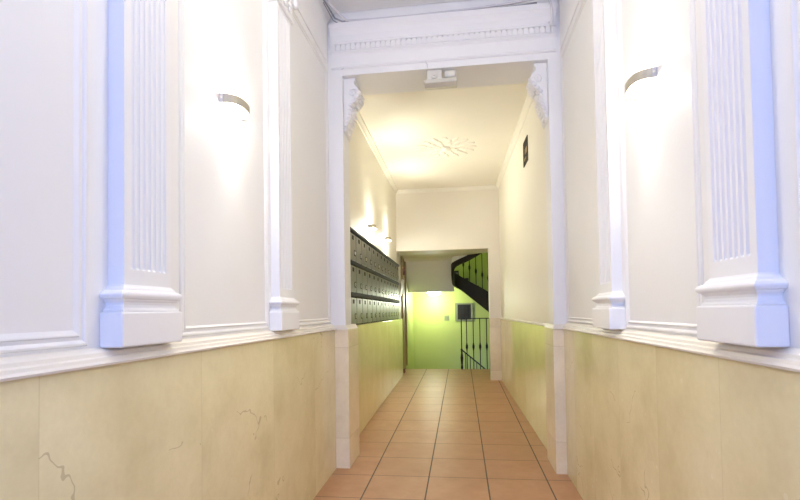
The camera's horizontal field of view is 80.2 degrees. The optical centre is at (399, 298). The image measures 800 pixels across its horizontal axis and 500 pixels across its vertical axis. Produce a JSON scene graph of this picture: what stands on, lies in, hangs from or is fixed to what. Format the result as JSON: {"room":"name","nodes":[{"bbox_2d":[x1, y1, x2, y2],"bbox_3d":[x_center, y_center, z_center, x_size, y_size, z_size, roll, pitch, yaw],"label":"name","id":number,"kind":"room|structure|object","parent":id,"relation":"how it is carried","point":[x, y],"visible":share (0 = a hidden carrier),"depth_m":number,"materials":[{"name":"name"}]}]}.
{"room":"apartment building hallway","nodes":[
{"label":"apartment building hallway","id":0,"kind":"room"},
{"bbox_2d":[0,0,400,356],"bbox_3d":[-0.708,-0.450,3.420,0.345,3.700,9.180,-1,-2,7],"label":"wall","id":1,"kind":"structure","parent":0,"point":[224,154],"depth_m":1.74,"materials":[{"name":"white paint"}]},
{"bbox_2d":[0,0,87,353],"bbox_3d":[-0.957,-0.844,0.147,0.008,1.876,2.208,-1,-2,7],"label":"trim","id":2,"kind":"structure","parent":1,"relation":"attached to","point":[77,337],"depth_m":1.20,"materials":[{"name":"white paint"}]},
{"bbox_2d":[99,0,182,347],"bbox_3d":[-0.753,-0.814,1.417,0.090,1.895,0.280,-1,-2,7],"label":"fluted pilaster","id":3,"kind":"object","parent":1,"relation":"attached to","point":[139,298],"visible":1,"depth_m":1.36,"materials":[{"name":"white paint"}]},
{"bbox_2d":[0,324,335,381],"bbox_3d":[-0.790,0.148,1.161,0.045,0.046,4.708,-1,-2,7],"label":"trim","id":4,"kind":"structure","parent":1,"relation":"attached to","point":[31,365],"depth_m":1.28,"materials":[{"name":"beige paint"}]},
{"bbox_2d":[0,318,402,499],"bbox_3d":[-0.524,0.785,3.366,0.073,1.143,9.180,-1,-2,7],"label":"wall","id":5,"kind":"structure","parent":1,"relation":"attached to","point":[257,420],"depth_m":1.65,"materials":[{"name":"beige stone"}]},
{"bbox_2d":[178,0,268,336],"bbox_3d":[-0.717,-0.798,2.019,0.008,1.876,0.753,-1,-2,7],"label":"trim","id":6,"kind":"structure","parent":1,"relation":"attached to","point":[187,331],"depth_m":1.68,"materials":[{"name":"white paint"}]},
{"bbox_2d":[219,93,249,120],"bbox_3d":[-0.685,-0.813,2.009,0.072,0.038,0.197,-1,-2,7],"label":"wall lamp","id":7,"kind":"object","parent":1,"relation":"attached to","point":[227,98],"visible":1,"depth_m":1.98,"materials":[{"name":"metal"}]},
{"bbox_2d":[268,0,299,330],"bbox_3d":[-0.611,-0.786,2.530,0.087,1.897,0.272,-1,-2,7],"label":"fluted pilaster","id":8,"kind":"object","parent":1,"relation":"attached to","point":[283,314],"visible":1,"depth_m":2.46,"materials":[{"name":"white paint"}]},
{"bbox_2d":[292,9,329,325],"bbox_3d":[-0.578,-0.772,3.098,0.008,1.876,0.800,-1,-2,7],"label":"trim","id":9,"kind":"structure","parent":1,"relation":"attached to","point":[323,320],"depth_m":3.45,"materials":[{"name":"white paint"}]},
{"bbox_2d":[297,0,332,62],"bbox_3d":[-0.821,-2.003,1.208,0.053,0.388,4.690,-1,-2,7],"label":"crown molding","id":10,"kind":"structure","parent":1,"relation":"attached to","point":[315,15],"depth_m":3.30,"materials":[{"name":"white paint"}]},
{"bbox_2d":[350,227,356,261],"bbox_3d":[-0.471,-0.472,4.181,0.141,0.279,0.260,-1,-2,7],"label":"mailbox","id":11,"kind":"object","parent":1,"relation":"attached to","point":[353,233],"visible":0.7,"depth_m":4.16,"materials":[{"name":"metal"}]},
{"bbox_2d":[350,260,357,292],"bbox_3d":[-0.467,-0.192,4.173,0.141,0.279,0.260,-1,-2,7],"label":"mailbox","id":12,"kind":"object","parent":1,"relation":"attached to","point":[354,264],"visible":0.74,"depth_m":4.17,"materials":[{"name":"metal"}]},
{"bbox_2d":[351,293,357,324],"bbox_3d":[-0.462,0.089,4.166,0.141,0.279,0.260,-1,-2,7],"label":"mailbox","id":13,"kind":"object","parent":1,"relation":"attached to","point":[353,295],"visible":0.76,"depth_m":4.15,"materials":[{"name":"metal"}]},
{"bbox_2d":[356,263,362,293],"bbox_3d":[-0.435,-0.185,4.433,0.141,0.279,0.260,-1,-2,7],"label":"mailbox","id":14,"kind":"object","parent":1,"relation":"attached to","point":[359,267],"visible":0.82,"depth_m":4.41,"materials":[{"name":"metal"}]},
{"bbox_2d":[356,232,362,264],"bbox_3d":[-0.440,-0.466,4.440,0.141,0.279,0.260,-1,-2,7],"label":"mailbox","id":15,"kind":"object","parent":1,"relation":"attached to","point":[359,237],"visible":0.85,"depth_m":4.41,"materials":[{"name":"metal"}]},
{"bbox_2d":[356,294,363,324],"bbox_3d":[-0.431,0.096,4.426,0.141,0.279,0.260,-1,-2,7],"label":"mailbox","id":16,"kind":"object","parent":1,"relation":"attached to","point":[360,296],"visible":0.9,"depth_m":4.40,"materials":[{"name":"metal"}]},
{"bbox_2d":[361,237,367,266],"bbox_3d":[-0.409,-0.460,4.700,0.141,0.279,0.260,-1,-2,7],"label":"mailbox","id":17,"kind":"object","parent":1,"relation":"attached to","point":[364,241],"visible":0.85,"depth_m":4.69,"materials":[{"name":"metal"}]},
{"bbox_2d":[362,266,367,294],"bbox_3d":[-0.404,-0.179,4.693,0.141,0.279,0.260,-1,-2,7],"label":"mailbox","id":18,"kind":"object","parent":1,"relation":"attached to","point":[365,269],"visible":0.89,"depth_m":4.66,"materials":[{"name":"metal"}]},
{"bbox_2d":[362,295,368,323],"bbox_3d":[-0.400,0.102,4.685,0.141,0.279,0.260,-1,-2,7],"label":"mailbox","id":19,"kind":"object","parent":1,"relation":"attached to","point":[364,300],"visible":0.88,"depth_m":4.65,"materials":[{"name":"metal"}]},
{"bbox_2d":[367,268,372,295],"bbox_3d":[-0.373,-0.173,4.952,0.141,0.279,0.260,-1,-2,7],"label":"mailbox","id":20,"kind":"object","parent":1,"relation":"attached to","point":[369,272],"visible":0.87,"depth_m":4.93,"materials":[{"name":"metal"}]},
{"bbox_2d":[367,296,372,322],"bbox_3d":[-0.369,0.108,4.945,0.141,0.279,0.260,-1,-2,7],"label":"mailbox","id":21,"kind":"object","parent":1,"relation":"attached to","point":[369,300],"visible":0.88,"depth_m":4.91,"materials":[{"name":"metal"}]},
{"bbox_2d":[367,241,372,268],"bbox_3d":[-0.378,-0.454,4.960,0.141,0.279,0.260,-1,-2,7],"label":"mailbox","id":22,"kind":"object","parent":1,"relation":"attached to","point":[369,245],"visible":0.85,"depth_m":4.95,"materials":[{"name":"metal"}]},
{"bbox_2d":[368,224,375,229],"bbox_3d":[-0.297,-0.785,5.181,0.072,0.038,0.197,-1,-2,7],"label":"wall lamp","id":23,"kind":"object","parent":1,"relation":"attached to","point":[371,226],"visible":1,"depth_m":5.12,"materials":[{"name":"metal"}]},
{"bbox_2d":[371,245,376,270],"bbox_3d":[-0.346,-0.447,5.220,0.141,0.279,0.260,-1,-2,7],"label":"mailbox","id":24,"kind":"object","parent":1,"relation":"attached to","point":[373,248],"visible":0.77,"depth_m":5.19,"materials":[{"name":"metal"}]},
{"bbox_2d":[372,270,376,296],"bbox_3d":[-0.342,-0.166,5.212,0.141,0.279,0.260,-1,-2,7],"label":"mailbox","id":25,"kind":"object","parent":1,"relation":"attached to","point":[374,273],"visible":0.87,"depth_m":5.22,"materials":[{"name":"metal"}]},
{"bbox_2d":[372,296,376,321],"bbox_3d":[-0.337,0.115,5.205,0.141,0.279,0.260,-1,-2,7],"label":"mailbox","id":26,"kind":"object","parent":1,"relation":"attached to","point":[374,299],"visible":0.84,"depth_m":5.17,"materials":[{"name":"metal"}]},
{"bbox_2d":[356,112,397,193],"bbox_3d":[-0.266,-1.728,5.688,0.046,0.060,3.610,-1,-2,7],"label":"trim","id":27,"kind":"structure","parent":1,"relation":"attached to","point":[360,121],"depth_m":5.49,"materials":[{"name":"beige paint"}]},
{"bbox_2d":[375,248,379,272],"bbox_3d":[-0.315,-0.441,5.479,0.141,0.279,0.260,-1,-2,7],"label":"mailbox","id":28,"kind":"object","parent":1,"relation":"attached to","point":[377,251],"visible":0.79,"depth_m":5.45,"materials":[{"name":"metal"}]},
{"bbox_2d":[376,297,380,321],"bbox_3d":[-0.306,0.121,5.465,0.141,0.279,0.260,-1,-2,7],"label":"mailbox","id":29,"kind":"object","parent":1,"relation":"attached to","point":[378,298],"visible":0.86,"depth_m":5.44,"materials":[{"name":"metal"}]},
{"bbox_2d":[376,272,380,296],"bbox_3d":[-0.311,-0.160,5.472,0.141,0.279,0.260,-1,-2,7],"label":"mailbox","id":30,"kind":"object","parent":1,"relation":"attached to","point":[378,275],"visible":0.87,"depth_m":5.46,"materials":[{"name":"metal"}]},
{"bbox_2d":[379,250,383,274],"bbox_3d":[-0.284,-0.434,5.739,0.141,0.279,0.260,-1,-2,7],"label":"mailbox","id":31,"kind":"object","parent":1,"relation":"attached to","point":[381,253],"visible":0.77,"depth_m":5.70,"materials":[{"name":"metal"}]},
{"bbox_2d":[380,298,383,320],"bbox_3d":[-0.275,0.127,5.724,0.141,0.279,0.260,-1,-2,7],"label":"mailbox","id":32,"kind":"object","parent":1,"relation":"attached to","point":[382,299],"visible":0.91,"depth_m":5.69,"materials":[{"name":"metal"}]},
{"bbox_2d":[380,274,383,297],"bbox_3d":[-0.279,-0.154,5.732,0.141,0.279,0.260,-1,-2,7],"label":"mailbox","id":33,"kind":"object","parent":1,"relation":"attached to","point":[381,276],"visible":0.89,"depth_m":5.71,"materials":[{"name":"metal"}]},
{"bbox_2d":[383,254,386,275],"bbox_3d":[-0.253,-0.428,5.999,0.141,0.279,0.260,-1,-2,7],"label":"mailbox","id":34,"kind":"object","parent":1,"relation":"attached to","point":[384,255],"visible":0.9,"depth_m":5.98,"materials":[{"name":"metal"}]},
{"bbox_2d":[383,276,386,297],"bbox_3d":[-0.248,-0.147,5.992,0.141,0.279,0.260,-1,-2,7],"label":"mailbox","id":35,"kind":"object","parent":1,"relation":"attached to","point":[385,277],"visible":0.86,"depth_m":5.95,"materials":[{"name":"metal"}]},
{"bbox_2d":[383,298,387,320],"bbox_3d":[-0.244,0.134,5.984,0.141,0.279,0.260,-1,-2,7],"label":"mailbox","id":36,"kind":"object","parent":1,"relation":"attached to","point":[385,299],"visible":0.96,"depth_m":5.99,"materials":[{"name":"metal"}]},
{"bbox_2d":[386,277,389,298],"bbox_3d":[-0.217,-0.141,6.251,0.141,0.279,0.260,-1,-2,7],"label":"mailbox","id":37,"kind":"object","parent":1,"relation":"attached to","point":[387,279],"visible":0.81,"depth_m":6.21,"materials":[{"name":"metal"}]},
{"bbox_2d":[386,256,389,277],"bbox_3d":[-0.221,-0.422,6.259,0.141,0.279,0.260,-1,-2,7],"label":"mailbox","id":38,"kind":"object","parent":1,"relation":"attached to","point":[387,258],"visible":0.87,"depth_m":6.24,"materials":[{"name":"metal"}]},
{"bbox_2d":[386,299,389,319],"bbox_3d":[-0.212,0.140,6.244,0.141,0.279,0.260,-1,-2,7],"label":"mailbox","id":39,"kind":"object","parent":1,"relation":"attached to","point":[388,300],"visible":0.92,"depth_m":6.25,"materials":[{"name":"metal"}]},
{"bbox_2d":[389,258,391,278],"bbox_3d":[-0.190,-0.416,6.518,0.141,0.279,0.260,-1,-2,7],"label":"mailbox","id":40,"kind":"object","parent":1,"relation":"attached to","point":[390,260],"visible":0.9,"depth_m":6.52,"materials":[{"name":"metal"}]},
{"bbox_2d":[389,279,392,298],"bbox_3d":[-0.186,-0.135,6.511,0.141,0.279,0.260,-1,-2,7],"label":"mailbox","id":41,"kind":"object","parent":1,"relation":"attached to","point":[391,280],"visible":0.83,"depth_m":6.48,"materials":[{"name":"metal"}]},
{"bbox_2d":[389,299,392,319],"bbox_3d":[-0.181,0.146,6.504,0.141,0.279,0.260,-1,-2,7],"label":"mailbox","id":42,"kind":"object","parent":1,"relation":"attached to","point":[391,300],"visible":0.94,"depth_m":6.46,"materials":[{"name":"metal"}]},
{"bbox_2d":[391,260,394,279],"bbox_3d":[-0.159,-0.409,6.778,0.141,0.279,0.260,-1,-2,7],"label":"mailbox","id":43,"kind":"object","parent":1,"relation":"attached to","point":[392,262],"visible":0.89,"depth_m":6.74,"materials":[{"name":"metal"}]},
{"bbox_2d":[392,300,394,319],"bbox_3d":[-0.150,0.152,6.763,0.141,0.279,0.260,-1,-2,7],"label":"mailbox","id":44,"kind":"object","parent":1,"relation":"attached to","point":[393,303],"visible":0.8,"depth_m":6.75,"materials":[{"name":"metal"}]},
{"bbox_2d":[392,280,394,299],"bbox_3d":[-0.154,-0.128,6.771,0.141,0.279,0.260,-1,-2,7],"label":"mailbox","id":45,"kind":"object","parent":1,"relation":"attached to","point":[393,282],"visible":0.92,"depth_m":6.77,"materials":[{"name":"metal"}]},
{"bbox_2d":[394,281,396,299],"bbox_3d":[-0.123,-0.122,7.030,0.141,0.279,0.260,-1,-2,7],"label":"mailbox","id":46,"kind":"object","parent":1,"relation":"attached to","point":[395,283],"visible":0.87,"depth_m":7.01,"materials":[{"name":"metal"}]},
{"bbox_2d":[394,262,396,280],"bbox_3d":[-0.128,-0.403,7.038,0.141,0.279,0.260,-1,-2,7],"label":"mailbox","id":47,"kind":"object","parent":1,"relation":"attached to","point":[395,263],"visible":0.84,"depth_m":7.02,"materials":[{"name":"metal"}]},
{"bbox_2d":[394,300,397,318],"bbox_3d":[-0.119,0.159,7.023,0.141,0.279,0.260,-1,-2,7],"label":"mailbox","id":48,"kind":"object","parent":1,"relation":"attached to","point":[396,301],"visible":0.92,"depth_m":7.01,"materials":[{"name":"metal"}]},
{"bbox_2d":[396,264,398,281],"bbox_3d":[-0.096,-0.397,7.298,0.141,0.279,0.260,-1,-2,7],"label":"mailbox","id":49,"kind":"object","parent":1,"relation":"attached to","point":[397,265],"visible":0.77,"depth_m":7.27,"materials":[{"name":"metal"}]},
{"bbox_2d":[396,282,398,300],"bbox_3d":[-0.092,-0.116,7.290,0.141,0.279,0.260,-1,-2,7],"label":"mailbox","id":50,"kind":"object","parent":1,"relation":"attached to","point":[397,284],"visible":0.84,"depth_m":7.30,"materials":[{"name":"metal"}]},
{"bbox_2d":[397,300,399,318],"bbox_3d":[-0.087,0.165,7.283,0.141,0.279,0.260,-1,-2,7],"label":"mailbox","id":51,"kind":"object","parent":1,"relation":"attached to","point":[398,302],"visible":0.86,"depth_m":7.29,"materials":[{"name":"metal"}]},
{"bbox_2d":[399,279,403,295],"bbox_3d":[0.024,-0.187,7.767,0.060,0.260,0.300,-1,-2,7],"label":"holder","id":52,"kind":"object","parent":1,"relation":"attached to","point":[401,283],"visible":0.8,"depth_m":7.72,"materials":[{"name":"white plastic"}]},
{"bbox_2d":[328,0,465,12],"bbox_3d":[0.024,-2.292,1.119,2.350,0.160,4.715,-1,-2,7],"label":"ceiling","id":53,"kind":"structure","parent":0,"point":[342,6],"depth_m":3.46,"materials":[{"name":"paint"}]},
{"bbox_2d":[406,286,414,368],"bbox_3d":[-0.002,-0.360,9.177,0.280,6.800,2.419,-1,-2,7],"label":"wall","id":54,"kind":"structure","parent":0,"point":[410,296],"depth_m":9.65,"materials":[{"name":"green paint"}]},
{"bbox_2d":[400,256,407,372],"bbox_3d":[0.080,0.223,8.451,0.045,2.103,0.590,-1,-2,7],"label":"door","id":55,"kind":"structure","parent":54,"relation":"in","point":[403,264],"depth_m":8.53,"materials":[{"name":"brown wood"}]},
{"bbox_2d":[359,83,526,189],"bbox_3d":[0.578,-1.869,5.583,2.400,0.190,3.610,-1,-2,7],"label":"ceiling","id":56,"kind":"structure","parent":0,"point":[486,116],"depth_m":5.02,"materials":[{"name":"beige paint"}]},
{"bbox_2d":[416,137,475,157],"bbox_3d":[0.538,-1.757,5.571,0.705,0.047,0.705,-1,-2,7],"label":"ceiling rose","id":57,"kind":"object","parent":56,"relation":"attached to","point":[446,148],"visible":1,"depth_m":5.54,"materials":[{"name":"beige paint"}]},
{"bbox_2d":[400,251,487,291],"bbox_3d":[0.876,-0.589,8.509,1.640,0.845,1.730,-1,-2,7],"label":"ceiling","id":58,"kind":"structure","parent":0,"point":[425,272],"depth_m":8.83,"materials":[{"name":"paint"}]},
{"bbox_2d":[327,0,566,324],"bbox_3d":[0.365,-1.052,3.599,2.350,2.519,0.340,-1,-2,7],"label":"wall","id":59,"kind":"structure","parent":0,"point":[515,69],"depth_m":3.51,"materials":[{"name":"white paint"}]},
{"bbox_2d":[334,324,357,329],"bbox_3d":[-0.571,0.216,3.683,0.425,0.034,0.352,-1,-2,7],"label":"sill","id":60,"kind":"structure","parent":59,"relation":"attached to","point":[351,326],"depth_m":3.49,"materials":[{"name":"beige paint"}]},
{"bbox_2d":[344,78,363,140],"bbox_3d":[-0.353,-1.454,3.650,0.137,0.419,0.181,-1,-2,7],"label":"corbel","id":61,"kind":"object","parent":59,"relation":"attached to","point":[353,99],"visible":1,"depth_m":3.58,"materials":[{"name":"white paint"}]},
{"bbox_2d":[424,70,456,89],"bbox_3d":[0.300,-1.617,3.492,0.236,0.125,0.086,-1,-2,7],"label":"emergency light","id":62,"kind":"object","parent":59,"relation":"attached to","point":[434,81],"visible":1,"depth_m":3.47,"materials":[{"name":"white plastic"}]},
{"bbox_2d":[424,77,456,89],"bbox_3d":[0.301,-1.579,3.491,0.236,0.051,0.085,-1,-2,7],"label":"diffuser","id":63,"kind":"object","parent":62,"relation":"attached to","point":[432,83],"depth_m":3.46,"materials":[{"name":"grey plastic"}]},
{"bbox_2d":[329,2,556,69],"bbox_3d":[0.288,-1.888,3.428,1.623,0.320,0.061,-1,-2,7],"label":"trim","id":64,"kind":"structure","parent":59,"relation":"attached to","point":[521,29],"depth_m":3.43,"materials":[{"name":"white paint"}]},
{"bbox_2d":[323,0,348,22],"bbox_3d":[-0.444,-2.063,3.441,0.344,0.051,0.145,0,-2,-37],"label":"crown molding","id":65,"kind":"structure","parent":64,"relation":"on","point":[324,2],"depth_m":3.44,"materials":[{"name":"white paint"}]},
{"bbox_2d":[325,0,552,25],"bbox_3d":[0.255,-1.988,3.389,1.603,0.234,0.262,-1,-2,-1],"label":"cable","id":66,"kind":"object","parent":64,"relation":"on","point":[327,1],"visible":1,"depth_m":3.38,"materials":[{"name":"white plastic"}]},
{"bbox_2d":[496,2,536,7],"bbox_3d":[0.298,-2.061,3.426,1.340,0.028,0.016,-1,-2,8],"label":"cable","id":67,"kind":"object","parent":64,"relation":"on","point":[533,2],"visible":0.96,"depth_m":3.35,"materials":[{"name":"white plastic"}]},
{"bbox_2d":[544,323,564,328],"bbox_3d":[1.317,0.192,3.441,0.468,0.034,0.352,-1,-2,7],"label":"sill","id":68,"kind":"structure","parent":59,"relation":"attached to","point":[547,325],"depth_m":3.29,"materials":[{"name":"beige paint"}]},
{"bbox_2d":[313,369,582,499],"bbox_3d":[0.303,1.311,3.157,2.250,0.374,10.800,-1,-2,7],"label":"floor","id":69,"kind":"structure","parent":0,"point":[439,434],"depth_m":3.86,"materials":[{"name":"tile"}]},
{"bbox_2d":[335,328,359,468],"bbox_3d":[-0.561,0.792,3.671,0.425,1.126,0.344,-1,-2,7],"label":"wall pier","id":70,"kind":"object","parent":69,"relation":"on","point":[346,341],"visible":0.27,"depth_m":3.49,"materials":[{"name":"stone"}]},
{"bbox_2d":[460,318,488,368],"bbox_3d":[1.557,0.787,8.409,0.976,0.910,0.050,-1,-2,7],"label":"iron railing","id":71,"kind":"object","parent":69,"relation":"on","point":[473,345],"visible":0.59,"depth_m":8.44,"materials":[{"name":"black metal"}]},
{"bbox_2d":[544,328,566,473],"bbox_3d":[1.327,0.764,3.430,0.468,1.111,0.344,-1,-2,7],"label":"wall pier","id":72,"kind":"object","parent":69,"relation":"on","point":[554,338],"visible":0.24,"depth_m":3.29,"materials":[{"name":"stone"}]},
{"bbox_2d":[396,189,500,317],"bbox_3d":[0.843,-0.806,7.495,2.400,2.222,0.300,-1,-2,7],"label":"wall","id":73,"kind":"structure","parent":0,"point":[451,221],"depth_m":7.36,"materials":[{"name":"beige paint"}]},
{"bbox_2d":[396,185,497,193],"bbox_3d":[0.718,-1.699,7.370,1.591,0.060,0.023,-1,-2,7],"label":"trim","id":74,"kind":"structure","parent":73,"relation":"attached to","point":[487,187],"depth_m":7.37,"materials":[{"name":"beige paint"}]},
{"bbox_2d":[489,318,501,379],"bbox_3d":[1.617,0.777,7.289,0.472,0.978,0.176,-1,-2,7],"label":"wall","id":75,"kind":"structure","parent":73,"relation":"attached to","point":[494,323],"depth_m":7.22,"materials":[{"name":"beige paint"}]},
{"bbox_2d":[413,253,489,368],"bbox_3d":[1.659,-0.358,10.259,3.500,6.800,0.150,-1,-2,7],"label":"wall","id":76,"kind":"structure","parent":0,"point":[437,341],"depth_m":10.23,"materials":[{"name":"green paint"}]},
{"bbox_2d":[427,292,440,295],"bbox_3d":[0.730,-0.143,10.255,0.315,0.158,0.084,-1,-2,7],"label":"wall lamp","id":77,"kind":"object","parent":76,"relation":"attached to","point":[428,293],"visible":0.6,"depth_m":10.23,"materials":[{"name":"white plastic"}]},
{"bbox_2d":[455,303,472,320],"bbox_3d":[1.372,0.278,10.187,0.380,0.389,0.035,-1,-2,7],"label":"window","id":78,"kind":"structure","parent":76,"relation":"in","point":[462,310],"depth_m":10.19,"materials":[{"name":"brown wood"}]},
{"bbox_2d":[451,253,488,311],"bbox_3d":[1.673,-0.237,8.970,1.550,2.167,2.392,-1,-2,7],"label":"staircase","id":79,"kind":"structure","parent":76,"relation":"attached to","point":[478,294],"depth_m":9.16,"materials":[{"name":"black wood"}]},
{"bbox_2d":[452,255,466,262],"bbox_3d":[1.103,-0.769,8.345,0.256,0.460,1.217,0,-2,-21],"label":"ceiling","id":80,"kind":"structure","parent":0,"point":[455,258],"depth_m":8.32,"materials":[{"name":"paint"}]},
{"bbox_2d":[498,100,548,323],"bbox_3d":[1.554,-0.256,5.495,0.502,3.250,4.060,-1,-2,7],"label":"wall","id":81,"kind":"structure","parent":0,"point":[522,191],"depth_m":4.73,"materials":[{"name":"beige paint"}]},
{"bbox_2d":[496,94,532,188],"bbox_3d":[1.292,-1.757,5.489,0.046,0.060,3.612,-1,-2,6],"label":"trim","id":82,"kind":"structure","parent":81,"relation":"attached to","point":[528,101],"depth_m":5.14,"materials":[{"name":"beige paint"}]},
{"bbox_2d":[500,318,544,325],"bbox_3d":[1.340,0.248,5.431,0.030,0.022,3.605,-1,-2,6],"label":"trim","id":83,"kind":"structure","parent":81,"relation":"attached to","point":[521,321],"depth_m":4.67,"materials":[{"name":"beige paint"}]},
{"bbox_2d":[523,135,527,167],"bbox_3d":[1.227,-1.438,4.637,0.010,0.240,0.250,-1,-2,6],"label":"sign","id":84,"kind":"object","parent":81,"relation":"in","point":[525,144],"visible":1,"depth_m":4.64,"materials":[{"name":"black metal"}]},
{"bbox_2d":[526,63,547,128],"bbox_3d":[1.003,-1.480,3.477,0.137,0.419,0.181,-1,-2,7],"label":"corbel","id":85,"kind":"object","parent":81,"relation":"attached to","point":[536,87],"visible":0.99,"depth_m":3.40,"materials":[{"name":"white paint"}]},
{"bbox_2d":[559,0,799,347],"bbox_3d":[1.033,-0.542,0.950,0.372,3.700,4.720,-1,-2,7],"label":"wall","id":86,"kind":"structure","parent":0,"point":[661,230],"depth_m":1.75,"materials":[{"name":"white paint"}]},
{"bbox_2d":[558,0,579,48],"bbox_3d":[0.798,-2.014,1.000,0.053,0.428,4.690,-1,-2,7],"label":"crown molding","id":87,"kind":"structure","parent":86,"relation":"attached to","point":[568,8],"depth_m":3.15,"materials":[{"name":"white paint"}]},
{"bbox_2d":[561,0,592,324],"bbox_3d":[1.082,-0.777,2.860,0.008,1.850,0.850,-1,-2,7],"label":"trim","id":88,"kind":"structure","parent":86,"relation":"attached to","point":[569,319],"depth_m":3.24,"materials":[{"name":"white paint"}]},
{"bbox_2d":[591,0,625,329],"bbox_3d":[0.967,-0.803,2.279,0.088,1.886,0.283,-1,-2,7],"label":"fluted pilaster","id":89,"kind":"object","parent":86,"relation":"attached to","point":[609,313],"visible":1,"depth_m":2.19,"materials":[{"name":"white paint"}]},
{"bbox_2d":[625,66,656,99],"bbox_3d":[0.917,-0.829,1.834,0.072,0.038,0.197,-1,-2,7],"label":"wall lamp","id":90,"kind":"object","parent":86,"relation":"attached to","point":[648,74],"visible":1,"depth_m":1.80,"materials":[{"name":"metal"}]},
{"bbox_2d":[500,319,799,499],"bbox_3d":[1.052,0.759,2.907,0.135,1.122,8.670,-1,-2,7],"label":"wall","id":91,"kind":"structure","parent":86,"relation":"attached to","point":[644,421],"depth_m":1.70,"materials":[{"name":"beige stone"}]},
{"bbox_2d":[617,0,704,335],"bbox_3d":[0.945,-0.803,1.789,0.008,1.850,0.680,-1,-2,7],"label":"trim","id":92,"kind":"structure","parent":86,"relation":"attached to","point":[678,328],"depth_m":1.48,"materials":[{"name":"white paint"}]},
{"bbox_2d":[562,322,799,371],"bbox_3d":[0.840,0.128,0.952,0.038,0.046,4.708,-1,-2,7],"label":"trim","id":93,"kind":"structure","parent":86,"relation":"attached to","point":[786,358],"depth_m":1.36,"materials":[{"name":"beige paint"}]},
{"bbox_2d":[695,0,789,346],"bbox_3d":[0.832,-0.829,1.226,0.087,1.884,0.281,-1,-2,7],"label":"fluted pilaster","id":94,"kind":"object","parent":86,"relation":"attached to","point":[744,275],"visible":1,"depth_m":1.15,"materials":[{"name":"white paint"}]},
{"bbox_2d":[790,0,799,260],"bbox_3d":[0.707,-0.848,-0.060,0.008,1.850,2.220,-1,-2,7],"label":"trim","id":95,"kind":"structure","parent":86,"relation":"attached to","point":[794,4],"depth_m":1.02,"materials":[{"name":"white paint"}]},
{"bbox_3d":[1.685,3.092,9.239,2.920,0.150,1.700,-1,-2,7],"label":"floor","id":96,"kind":"structure","parent":0,"visible":0},
{"bbox_2d":[460,349,484,368],"bbox_3d":[1.647,1.953,9.070,0.945,2.019,0.024,-1,-2,7],"label":"railing","id":97,"kind":"object","parent":96,"relation":"on","point":[460,349],"visible":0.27,"depth_m":9.12,"materials":[{"name":"black metal"}]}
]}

